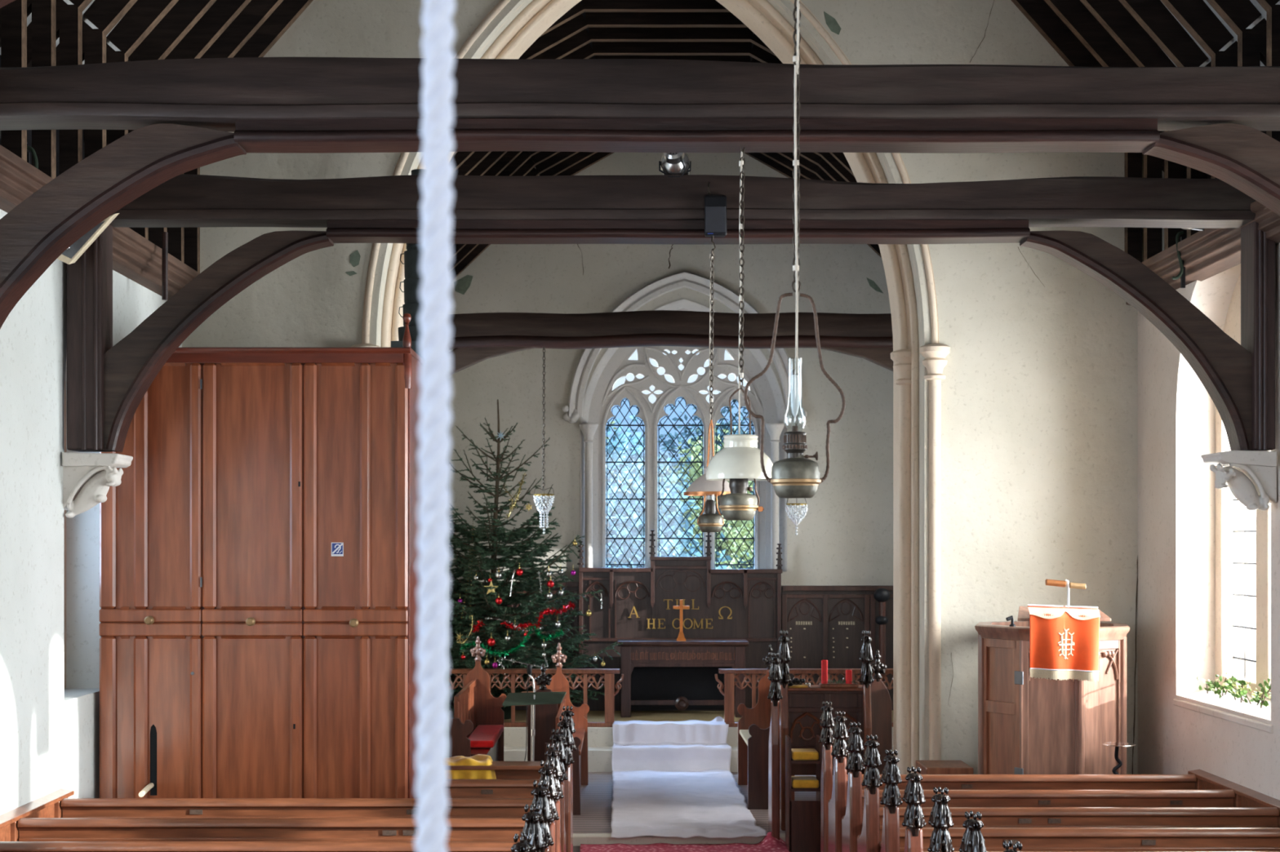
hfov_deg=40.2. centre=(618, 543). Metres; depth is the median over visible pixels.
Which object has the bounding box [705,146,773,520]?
oil lamp
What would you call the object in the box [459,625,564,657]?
tinsel garland
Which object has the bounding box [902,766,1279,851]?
pew
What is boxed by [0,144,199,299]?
wall plate
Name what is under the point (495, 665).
bauble
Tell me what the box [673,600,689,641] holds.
cross
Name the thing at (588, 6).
rafter
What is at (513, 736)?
step
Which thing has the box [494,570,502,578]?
bauble
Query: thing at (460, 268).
rafter
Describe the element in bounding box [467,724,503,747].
seat cushion
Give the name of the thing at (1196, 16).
rafter
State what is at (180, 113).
truss
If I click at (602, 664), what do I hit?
bauble
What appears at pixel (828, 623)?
panelling
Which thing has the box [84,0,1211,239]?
rafter
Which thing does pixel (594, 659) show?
bauble
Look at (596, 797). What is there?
floor
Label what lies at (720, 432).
tree
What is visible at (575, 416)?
trim
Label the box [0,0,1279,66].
ceiling
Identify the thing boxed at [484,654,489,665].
bauble
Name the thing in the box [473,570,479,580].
bauble
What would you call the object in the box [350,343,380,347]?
trim
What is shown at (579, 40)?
rafter
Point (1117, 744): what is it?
stand
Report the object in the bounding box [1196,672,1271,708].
holly sprays
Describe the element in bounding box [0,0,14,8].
truss
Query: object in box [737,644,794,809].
stall
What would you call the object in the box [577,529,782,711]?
reredos
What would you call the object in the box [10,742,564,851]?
pew
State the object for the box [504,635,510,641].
bauble
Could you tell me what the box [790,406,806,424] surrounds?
trim
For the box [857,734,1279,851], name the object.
pew
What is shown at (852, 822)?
pew
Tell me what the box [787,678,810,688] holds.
decoration
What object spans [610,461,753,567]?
hedge
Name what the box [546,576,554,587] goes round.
bauble
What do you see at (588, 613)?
bauble
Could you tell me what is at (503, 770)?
pew
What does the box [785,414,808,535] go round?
crystal pendant
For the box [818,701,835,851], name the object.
pew
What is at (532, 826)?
pew
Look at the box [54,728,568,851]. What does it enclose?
pew
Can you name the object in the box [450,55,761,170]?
rafter
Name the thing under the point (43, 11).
rafter
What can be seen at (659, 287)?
trim
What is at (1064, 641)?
pulpit cloth
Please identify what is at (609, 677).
altar rail
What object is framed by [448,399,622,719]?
tree
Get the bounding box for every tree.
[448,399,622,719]
[605,421,688,563]
[609,391,754,568]
[629,422,753,568]
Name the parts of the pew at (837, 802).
number plate, backrest, rail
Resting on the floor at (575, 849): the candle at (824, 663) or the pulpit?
the pulpit
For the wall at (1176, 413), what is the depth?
13.50 m
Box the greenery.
[826,679,854,684]
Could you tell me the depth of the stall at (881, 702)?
16.60 m
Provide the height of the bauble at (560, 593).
0.141 m
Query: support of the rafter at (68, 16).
on the wall plate at (135, 257)
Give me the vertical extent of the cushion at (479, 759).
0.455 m
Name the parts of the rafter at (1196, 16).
ashlar post, ashlar post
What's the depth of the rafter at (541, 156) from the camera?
20.46 m
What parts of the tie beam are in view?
moulded rail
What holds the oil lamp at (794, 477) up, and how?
hanging from the truss at (2, 2)
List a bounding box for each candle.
[821,660,827,684]
[845,670,852,684]
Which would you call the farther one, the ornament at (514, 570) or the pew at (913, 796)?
the ornament at (514, 570)
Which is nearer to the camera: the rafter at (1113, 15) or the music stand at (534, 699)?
the rafter at (1113, 15)
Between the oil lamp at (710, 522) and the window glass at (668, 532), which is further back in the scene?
the window glass at (668, 532)
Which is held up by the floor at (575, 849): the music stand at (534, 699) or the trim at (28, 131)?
the music stand at (534, 699)
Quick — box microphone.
[1005,615,1015,626]
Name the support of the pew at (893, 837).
on the floor at (575, 849)
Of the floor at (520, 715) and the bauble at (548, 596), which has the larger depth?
the floor at (520, 715)
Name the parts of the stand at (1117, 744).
dish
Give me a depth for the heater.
11.10 m
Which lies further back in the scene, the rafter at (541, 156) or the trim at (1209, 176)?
the rafter at (541, 156)
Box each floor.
[448,710,893,722]
[573,772,833,833]
[573,846,580,851]
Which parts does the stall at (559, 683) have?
backrest, seat, seat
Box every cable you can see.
[26,145,38,193]
[1172,231,1183,279]
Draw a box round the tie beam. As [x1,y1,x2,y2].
[448,310,893,376]
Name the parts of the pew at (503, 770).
panel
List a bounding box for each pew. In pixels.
[0,760,559,851]
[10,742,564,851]
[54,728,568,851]
[446,715,574,851]
[447,706,577,851]
[510,832,534,851]
[520,804,545,851]
[529,779,554,851]
[785,735,822,851]
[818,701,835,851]
[828,711,1202,851]
[841,722,1240,851]
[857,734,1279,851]
[880,749,1279,851]
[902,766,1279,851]
[927,786,954,851]
[959,811,986,851]
[1002,840,1022,851]
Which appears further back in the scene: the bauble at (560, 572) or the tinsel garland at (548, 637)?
the bauble at (560, 572)
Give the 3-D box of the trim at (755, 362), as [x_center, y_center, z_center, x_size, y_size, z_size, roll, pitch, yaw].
[0.821,-1.364,22.345,2.613,3.448,0.510,0,0,0]
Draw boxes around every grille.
[62,220,105,258]
[705,206,725,231]
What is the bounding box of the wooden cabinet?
[98,312,422,798]
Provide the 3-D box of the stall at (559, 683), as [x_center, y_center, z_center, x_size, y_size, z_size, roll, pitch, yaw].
[-0.561,1.822,17.609,0.498,1.533,2.117,0,0,0]
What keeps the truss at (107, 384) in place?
on the wall plate at (135, 257)
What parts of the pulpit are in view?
door, frame, frame, panel, cornice, panel, frame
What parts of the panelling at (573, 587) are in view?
rail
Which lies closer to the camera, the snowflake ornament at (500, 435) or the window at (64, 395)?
the window at (64, 395)
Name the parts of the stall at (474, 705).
backrest, seat, seat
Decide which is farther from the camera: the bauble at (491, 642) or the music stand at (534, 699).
the bauble at (491, 642)
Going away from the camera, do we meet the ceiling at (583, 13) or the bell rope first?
the bell rope
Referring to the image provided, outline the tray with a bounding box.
[818,679,858,688]
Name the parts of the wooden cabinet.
panel, panel, pump handle, knob, panel, panel, knob, rail, panel, panel, rail, cornice, panel, panel, knob, panel, panel, panel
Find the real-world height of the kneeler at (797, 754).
0.074 m
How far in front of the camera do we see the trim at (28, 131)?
12.22 m
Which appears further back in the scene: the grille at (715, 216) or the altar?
the altar
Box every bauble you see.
[457,593,462,603]
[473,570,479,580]
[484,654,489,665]
[487,636,495,646]
[492,657,497,668]
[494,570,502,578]
[495,596,502,604]
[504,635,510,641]
[515,567,523,576]
[540,641,546,648]
[545,569,551,577]
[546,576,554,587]
[546,591,552,599]
[554,620,560,628]
[557,569,563,575]
[557,588,564,595]
[570,569,575,575]
[572,536,577,546]
[585,609,591,616]
[592,656,597,662]
[600,661,605,666]
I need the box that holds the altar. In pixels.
[617,639,748,717]
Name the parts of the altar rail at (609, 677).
rail, rail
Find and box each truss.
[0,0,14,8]
[0,57,1279,328]
[66,173,1275,452]
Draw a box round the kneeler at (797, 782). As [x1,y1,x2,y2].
[791,776,818,788]
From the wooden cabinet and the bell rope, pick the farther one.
the wooden cabinet
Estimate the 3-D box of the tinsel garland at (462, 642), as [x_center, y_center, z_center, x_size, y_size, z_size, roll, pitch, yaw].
[-1.768,1.000,20.204,0.233,0.346,0.097,0,0,7]
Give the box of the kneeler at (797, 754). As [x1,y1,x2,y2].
[791,748,818,760]
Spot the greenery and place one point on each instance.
(841, 682)
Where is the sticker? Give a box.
[331,542,343,556]
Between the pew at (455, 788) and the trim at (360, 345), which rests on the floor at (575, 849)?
the pew at (455, 788)
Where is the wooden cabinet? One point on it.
(240, 657)
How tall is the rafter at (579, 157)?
2.220 m
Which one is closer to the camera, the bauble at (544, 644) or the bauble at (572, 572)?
the bauble at (544, 644)
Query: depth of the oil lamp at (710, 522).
11.43 m
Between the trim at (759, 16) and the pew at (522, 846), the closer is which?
the pew at (522, 846)
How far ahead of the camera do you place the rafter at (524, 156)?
19.98 m
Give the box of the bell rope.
[413,0,455,851]
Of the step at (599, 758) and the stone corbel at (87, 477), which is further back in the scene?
the step at (599, 758)
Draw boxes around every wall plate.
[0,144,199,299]
[1125,200,1279,305]
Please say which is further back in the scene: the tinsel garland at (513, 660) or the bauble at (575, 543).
the bauble at (575, 543)
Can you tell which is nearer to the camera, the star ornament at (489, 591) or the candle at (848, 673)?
the candle at (848, 673)
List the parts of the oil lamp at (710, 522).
lamp shade, electric cord, burner, chain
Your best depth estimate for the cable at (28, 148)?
10.39 m
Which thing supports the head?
attached to the wall plate at (1206, 254)
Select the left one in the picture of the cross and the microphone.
the cross
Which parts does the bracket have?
post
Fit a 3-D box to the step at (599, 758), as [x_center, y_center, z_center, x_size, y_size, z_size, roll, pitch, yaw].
[0.665,2.485,19.830,6.230,0.330,0.340,0,0,0]
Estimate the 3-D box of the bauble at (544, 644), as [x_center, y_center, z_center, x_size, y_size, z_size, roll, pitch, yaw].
[-0.869,1.150,20.279,0.070,0.129,0.068,0,0,0]
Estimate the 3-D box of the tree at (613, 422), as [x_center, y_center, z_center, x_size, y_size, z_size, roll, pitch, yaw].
[-1.245,0.129,42.182,6.823,6.336,8.094,0,0,4]
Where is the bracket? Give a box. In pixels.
[873,588,889,684]
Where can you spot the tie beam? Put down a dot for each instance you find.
(476, 338)
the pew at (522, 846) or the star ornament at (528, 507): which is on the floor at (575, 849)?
the pew at (522, 846)
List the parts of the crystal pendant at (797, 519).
chain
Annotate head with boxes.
[1180,227,1204,231]
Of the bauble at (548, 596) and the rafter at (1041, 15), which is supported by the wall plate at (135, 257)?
the rafter at (1041, 15)
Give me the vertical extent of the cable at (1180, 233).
0.360 m
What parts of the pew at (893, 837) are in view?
number plate, rail, backrest, number plate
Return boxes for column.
[391,168,448,758]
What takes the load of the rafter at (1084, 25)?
on the wall plate at (135, 257)
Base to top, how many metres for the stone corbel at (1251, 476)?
0.390 m
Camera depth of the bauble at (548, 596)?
20.49 m
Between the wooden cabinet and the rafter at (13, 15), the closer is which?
the rafter at (13, 15)
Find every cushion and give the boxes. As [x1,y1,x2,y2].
[445,754,496,779]
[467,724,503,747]
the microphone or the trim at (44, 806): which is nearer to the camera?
the trim at (44, 806)
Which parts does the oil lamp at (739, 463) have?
burner, lamp shade, electric cord, chain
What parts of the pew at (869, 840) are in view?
number plate, number plate, backrest, rail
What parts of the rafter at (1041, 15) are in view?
ashlar post, ashlar post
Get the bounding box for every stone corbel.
[62,452,133,518]
[1200,450,1276,511]
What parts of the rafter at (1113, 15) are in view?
ashlar post, ashlar post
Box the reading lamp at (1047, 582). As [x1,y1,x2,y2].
[1044,579,1086,607]
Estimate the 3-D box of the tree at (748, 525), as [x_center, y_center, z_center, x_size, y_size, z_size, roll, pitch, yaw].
[1.632,0.552,30.454,3.351,5.418,3.127,0,0,-35]
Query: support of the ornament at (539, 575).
hanging from the tree at (527, 581)
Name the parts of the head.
arm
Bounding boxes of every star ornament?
[484,581,497,595]
[525,503,532,511]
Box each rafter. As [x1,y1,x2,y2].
[0,0,26,161]
[0,0,56,178]
[26,0,1279,174]
[56,0,1266,158]
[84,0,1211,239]
[84,0,1237,178]
[106,0,1183,249]
[166,0,1164,262]
[183,0,1164,273]
[449,151,878,270]
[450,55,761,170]
[451,151,834,257]
[451,151,846,245]
[451,151,881,279]
[452,41,782,156]
[453,151,492,175]
[466,151,507,175]
[483,151,854,176]
[497,151,857,182]
[519,12,746,58]
[532,26,776,58]
[538,0,730,37]
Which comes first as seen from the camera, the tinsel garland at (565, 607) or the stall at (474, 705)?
the stall at (474, 705)
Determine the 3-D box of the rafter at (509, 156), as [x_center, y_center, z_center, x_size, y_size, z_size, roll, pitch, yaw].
[0.633,-4.020,19.545,6.763,2.220,0.090,0,0,0]
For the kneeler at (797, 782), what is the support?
on the pew at (802, 818)
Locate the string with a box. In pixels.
[461,518,473,618]
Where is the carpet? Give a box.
[580,831,791,851]
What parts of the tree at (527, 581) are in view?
pot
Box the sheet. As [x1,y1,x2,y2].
[610,716,767,839]
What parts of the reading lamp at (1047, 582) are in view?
stem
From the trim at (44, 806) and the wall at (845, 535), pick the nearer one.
the trim at (44, 806)
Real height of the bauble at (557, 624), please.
0.140 m
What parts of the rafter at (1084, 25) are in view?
ashlar post, ashlar post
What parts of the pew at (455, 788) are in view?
number plate, backrest, rail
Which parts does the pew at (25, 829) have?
rail, backrest, number plate, number plate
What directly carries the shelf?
attached to the reredos
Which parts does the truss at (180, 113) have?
brace moulding, moulded rail, brace moulding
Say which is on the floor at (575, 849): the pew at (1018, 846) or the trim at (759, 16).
the pew at (1018, 846)
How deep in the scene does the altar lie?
21.16 m
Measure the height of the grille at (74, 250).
0.241 m
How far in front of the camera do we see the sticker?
12.08 m
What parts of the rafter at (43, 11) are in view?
ashlar post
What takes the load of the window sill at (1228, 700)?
attached to the wall at (1176, 413)
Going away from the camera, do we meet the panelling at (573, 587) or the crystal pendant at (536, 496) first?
the crystal pendant at (536, 496)
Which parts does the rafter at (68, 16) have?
ashlar post, ashlar post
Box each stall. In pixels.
[448,636,506,761]
[545,642,589,815]
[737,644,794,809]
[767,631,873,840]
[870,650,892,774]
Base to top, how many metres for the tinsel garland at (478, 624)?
0.168 m
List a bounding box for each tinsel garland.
[456,615,475,644]
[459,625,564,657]
[472,618,484,633]
[484,617,544,631]
[496,647,548,675]
[500,601,575,631]
[502,472,528,520]
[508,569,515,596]
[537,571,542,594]
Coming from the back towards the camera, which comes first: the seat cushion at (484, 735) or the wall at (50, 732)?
the seat cushion at (484, 735)
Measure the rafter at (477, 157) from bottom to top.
2.220 m
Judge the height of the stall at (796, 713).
1.864 m
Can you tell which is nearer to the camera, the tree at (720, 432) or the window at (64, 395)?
the window at (64, 395)
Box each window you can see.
[63,378,66,688]
[598,346,765,568]
[1214,272,1271,698]
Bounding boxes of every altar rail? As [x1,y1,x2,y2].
[448,668,623,727]
[715,668,893,727]
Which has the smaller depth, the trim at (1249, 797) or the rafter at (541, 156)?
the trim at (1249, 797)
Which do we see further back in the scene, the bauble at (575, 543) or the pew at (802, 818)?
the bauble at (575, 543)
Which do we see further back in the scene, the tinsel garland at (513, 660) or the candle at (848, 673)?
the tinsel garland at (513, 660)
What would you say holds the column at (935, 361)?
attached to the wall at (1039, 388)
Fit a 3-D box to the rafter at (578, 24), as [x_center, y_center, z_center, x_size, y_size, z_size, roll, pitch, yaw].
[0.485,-4.020,16.665,6.763,2.220,0.090,0,0,0]
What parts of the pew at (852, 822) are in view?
number plate, backrest, rail, number plate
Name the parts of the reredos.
post, short post, short post, rail, panel, cornice, short post, short post, post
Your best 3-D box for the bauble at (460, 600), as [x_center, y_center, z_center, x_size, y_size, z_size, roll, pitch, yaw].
[-1.846,0.639,20.346,0.058,0.116,0.057,0,0,0]
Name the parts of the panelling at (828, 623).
rail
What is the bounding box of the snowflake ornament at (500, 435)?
[495,431,506,439]
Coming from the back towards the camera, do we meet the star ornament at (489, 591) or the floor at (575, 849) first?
the star ornament at (489, 591)
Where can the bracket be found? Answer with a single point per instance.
(882, 596)
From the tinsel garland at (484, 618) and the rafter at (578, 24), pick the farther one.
the tinsel garland at (484, 618)
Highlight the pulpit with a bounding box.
[915,621,1129,774]
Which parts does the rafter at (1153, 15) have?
ashlar post, ashlar post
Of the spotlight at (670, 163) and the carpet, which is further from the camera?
the carpet
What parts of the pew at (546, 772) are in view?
rail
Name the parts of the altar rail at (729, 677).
rail, rail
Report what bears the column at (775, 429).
attached to the wall at (845, 535)
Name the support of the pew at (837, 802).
on the floor at (575, 849)
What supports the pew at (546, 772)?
on the floor at (575, 849)
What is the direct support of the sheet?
on the floor at (596, 797)
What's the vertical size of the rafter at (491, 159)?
2.220 m
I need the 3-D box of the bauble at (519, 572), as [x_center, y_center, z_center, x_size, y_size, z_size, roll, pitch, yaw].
[-1.157,0.302,20.368,0.090,0.152,0.088,0,0,0]
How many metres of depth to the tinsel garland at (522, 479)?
20.57 m
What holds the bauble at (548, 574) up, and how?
hanging from the tree at (527, 581)
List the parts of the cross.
arm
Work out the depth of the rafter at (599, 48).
17.58 m
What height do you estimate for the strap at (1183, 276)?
0.376 m
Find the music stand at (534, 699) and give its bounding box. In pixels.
[502,692,566,761]
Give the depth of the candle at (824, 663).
15.77 m
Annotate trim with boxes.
[0,54,84,177]
[0,789,74,841]
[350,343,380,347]
[361,0,938,773]
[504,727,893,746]
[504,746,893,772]
[562,405,578,423]
[567,271,800,417]
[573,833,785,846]
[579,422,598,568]
[580,298,786,571]
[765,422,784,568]
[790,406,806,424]
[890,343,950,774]
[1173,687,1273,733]
[1183,130,1266,238]
[1187,769,1279,812]
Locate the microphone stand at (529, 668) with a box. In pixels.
[524,664,534,761]
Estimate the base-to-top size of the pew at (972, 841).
1.421 m
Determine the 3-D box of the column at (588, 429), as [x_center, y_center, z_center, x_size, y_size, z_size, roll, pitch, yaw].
[-0.378,-0.184,22.070,0.240,2.667,0.236,0,0,0]
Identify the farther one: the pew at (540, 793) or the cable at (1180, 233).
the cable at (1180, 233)
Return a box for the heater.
[57,213,119,264]
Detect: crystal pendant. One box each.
[533,346,555,533]
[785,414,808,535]
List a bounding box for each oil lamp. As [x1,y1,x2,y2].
[683,182,730,532]
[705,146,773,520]
[743,0,845,498]
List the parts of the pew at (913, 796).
rail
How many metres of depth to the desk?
17.15 m
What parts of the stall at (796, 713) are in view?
panel, panel frame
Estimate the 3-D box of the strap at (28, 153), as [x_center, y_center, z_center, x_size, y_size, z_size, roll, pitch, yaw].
[-3.525,-2.177,10.432,0.022,0.312,0.025,0,0,0]
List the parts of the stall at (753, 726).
seat, backrest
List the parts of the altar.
leg, leg, leg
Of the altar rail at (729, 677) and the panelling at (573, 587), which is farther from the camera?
the panelling at (573, 587)
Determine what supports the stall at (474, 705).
on the floor at (596, 797)
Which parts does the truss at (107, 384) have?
wall post, brace moulding, moulded rail, brace moulding, wall post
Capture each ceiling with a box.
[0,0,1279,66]
[529,0,754,167]
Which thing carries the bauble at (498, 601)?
hanging from the tree at (527, 581)
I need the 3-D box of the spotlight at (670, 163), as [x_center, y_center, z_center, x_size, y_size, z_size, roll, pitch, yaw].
[0.367,-2.479,11.432,0.212,0.243,0.273,0,0,0]
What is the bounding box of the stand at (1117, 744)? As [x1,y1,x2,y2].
[1102,742,1135,774]
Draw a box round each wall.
[0,208,182,815]
[182,0,1164,774]
[448,152,893,586]
[1137,242,1279,800]
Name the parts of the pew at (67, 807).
number plate, backrest, rail, number plate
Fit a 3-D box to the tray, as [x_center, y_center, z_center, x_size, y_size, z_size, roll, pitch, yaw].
[1.983,1.258,15.795,0.343,0.083,0.150,0,0,0]
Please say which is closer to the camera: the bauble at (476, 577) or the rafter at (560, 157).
the bauble at (476, 577)
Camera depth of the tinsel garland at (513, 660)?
20.11 m
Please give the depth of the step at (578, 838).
15.32 m
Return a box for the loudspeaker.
[704,194,726,237]
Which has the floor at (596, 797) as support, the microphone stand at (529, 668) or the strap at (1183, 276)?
the microphone stand at (529, 668)
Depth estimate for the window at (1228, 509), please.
13.36 m
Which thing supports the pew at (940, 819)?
on the floor at (575, 849)
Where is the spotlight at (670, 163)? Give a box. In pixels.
[658,152,691,177]
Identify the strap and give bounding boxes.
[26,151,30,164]
[1180,236,1185,288]
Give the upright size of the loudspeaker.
0.270 m
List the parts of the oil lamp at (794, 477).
burner, bulb, chain, electric cord, wick knob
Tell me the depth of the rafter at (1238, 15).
11.76 m
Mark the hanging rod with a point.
(164, 234)
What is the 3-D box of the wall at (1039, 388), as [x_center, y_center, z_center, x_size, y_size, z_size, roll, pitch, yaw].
[0.340,-2.350,14.896,9.420,10.000,0.808,0,0,0]
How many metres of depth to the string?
20.34 m
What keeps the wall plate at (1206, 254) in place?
attached to the wall at (1176, 413)
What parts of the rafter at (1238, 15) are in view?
ashlar post, ashlar post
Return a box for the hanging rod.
[161,231,168,300]
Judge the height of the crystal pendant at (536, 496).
1.988 m
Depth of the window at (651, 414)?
22.40 m
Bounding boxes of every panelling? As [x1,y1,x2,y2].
[448,582,578,710]
[781,585,893,710]
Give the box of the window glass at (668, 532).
[605,415,736,568]
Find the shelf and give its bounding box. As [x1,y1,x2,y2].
[609,603,747,608]

